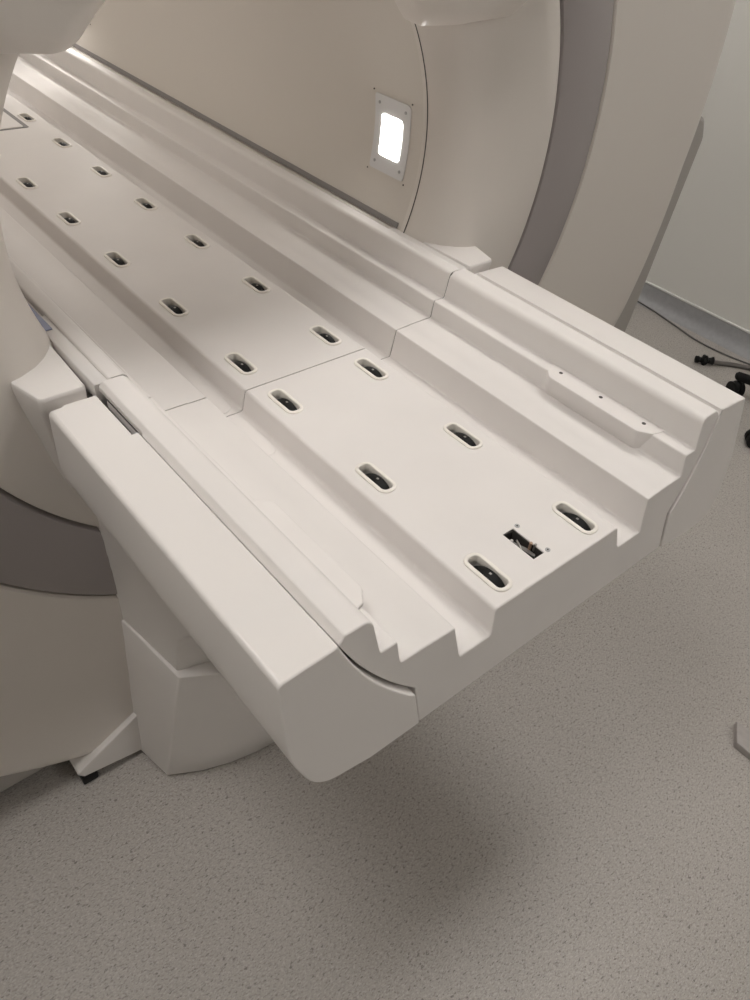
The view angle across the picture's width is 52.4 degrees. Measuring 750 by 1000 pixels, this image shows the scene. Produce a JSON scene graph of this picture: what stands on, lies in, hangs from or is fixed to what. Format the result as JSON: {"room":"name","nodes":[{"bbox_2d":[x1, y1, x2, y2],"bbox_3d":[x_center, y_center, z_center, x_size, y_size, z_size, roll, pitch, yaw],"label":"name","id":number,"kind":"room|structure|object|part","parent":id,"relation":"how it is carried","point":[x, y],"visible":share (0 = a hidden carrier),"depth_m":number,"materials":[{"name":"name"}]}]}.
{"room":"radiology room","nodes":[
{"label":"radiology room","id":0,"kind":"room"},
{"bbox_2d":[0,303,749,999],"bbox_3d":[0.112,0.943,1.191,5.300,0.100,8.000,-26,52,-32],"label":"floor","id":1,"kind":"structure","parent":0,"point":[572,822],"depth_m":1.43,"materials":[{"name":"plastic"}]},
{"bbox_2d":[0,0,735,791],"bbox_3d":[-0.638,-0.864,1.452,2.347,2.040,1.803,-26,52,-32],"label":"scanner","id":2,"kind":"object","parent":1,"relation":"on","point":[555,144],"visible":0.59,"depth_m":1.30,"materials":[{"name":"beige plastic"}]},
{"bbox_3d":[-0.424,-0.893,1.740,0.007,0.010,1.448,-26,52,-32],"label":"bore trim","id":3,"kind":"part","parent":2,"relation":"part of","materials":[{"name":"grey plastic"}]},
{"bbox_2d":[0,48,744,784],"bbox_3d":[-0.609,-0.349,1.780,0.947,0.888,2.516,-26,52,-32],"label":"table","id":4,"kind":"object","parent":1,"relation":"on","point":[352,469],"visible":0.99,"depth_m":1.07,"materials":[{"name":"grey plastic"}]},
{"bbox_3d":[-1.016,-0.975,1.880,0.132,0.003,0.410,-26,52,-32],"label":"hatch plate","id":5,"kind":"part","parent":4,"relation":"part of","materials":[{"name":"white plastic"}]},
{"bbox_3d":[-0.243,-0.147,1.124,0.033,0.001,0.080,-26,52,-32],"label":"channel plate","id":6,"kind":"part","parent":4,"relation":"part of","materials":[{"name":"white plastic"}]},
{"bbox_3d":[-0.176,-0.089,1.069,0.033,0.001,0.100,-26,52,-32],"label":"channel plate","id":7,"kind":"part","parent":4,"relation":"part of","materials":[{"name":"white plastic"}]},
{"bbox_3d":[0.177,0.059,0.920,0.040,0.004,0.007,31,47,24],"label":"latch lever","id":8,"kind":"part","parent":4,"relation":"part of","materials":[{"name":"grey metal"}]},
{"bbox_2d":[637,301,749,364],"bbox_3d":[1.202,-0.733,3.121,0.070,0.006,1.300,-26,51,-31],"label":"power cord","id":9,"kind":"object","parent":1,"relation":"on","point":[637,301],"visible":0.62,"depth_m":3.03,"materials":[{"name":"grey plastic"}]},
{"bbox_2d":[694,354,749,370],"bbox_3d":[1.385,-0.502,2.872,0.354,0.043,0.058,14,42,7],"label":"hose","id":10,"kind":"object","parent":1,"relation":"on","point":[704,359],"visible":1,"depth_m":2.88,"materials":[{"name":"grey"}]},
{"bbox_2d":[726,372,749,447],"bbox_3d":[1.487,-0.515,2.396,0.550,0.710,0.540,-26,52,-32],"label":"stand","id":11,"kind":"object","parent":1,"relation":"on","point":[737,386],"visible":0.95,"depth_m":2.70,"materials":[{"name":"black plastic"}]},
{"bbox_3d":[1.374,-0.386,2.639,0.258,0.050,0.040,36,49,28],"label":"arm","id":12,"kind":"part","parent":11,"relation":"part of","materials":[{"name":"black plastic"}]},
{"bbox_2d":[734,722,749,759],"bbox_3d":[0.887,0.598,1.595,0.051,0.018,0.325,-25,51,-31],"label":"bar","id":13,"kind":"object","parent":1,"relation":"on","point":[741,734],"visible":1,"depth_m":1.66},
{"bbox_2d":[646,0,749,330],"bbox_3d":[2.225,-1.093,1.612,0.100,2.750,7.800,-26,52,-32],"label":"wall","id":14,"kind":"structure","parent":0,"point":[702,258],"depth_m":2.87,"materials":[{"name":"white paint"}]},
{"bbox_2d":[637,283,749,360],"bbox_3d":[2.043,-0.079,2.465,0.045,0.078,7.800,-26,52,-32],"label":"baseboard","id":15,"kind":"structure","parent":14,"relation":"attached to","point":[731,338],"depth_m":3.08,"materials":[{"name":"plastic"}]},
{"bbox_2d":[645,281,749,333],"bbox_3d":[2.062,-0.117,2.446,0.008,0.008,7.800,-26,52,-32],"label":"trim","id":16,"kind":"structure","parent":14,"relation":"attached to","point":[647,282],"depth_m":3.06,"materials":[{"name":"white"}]}
]}

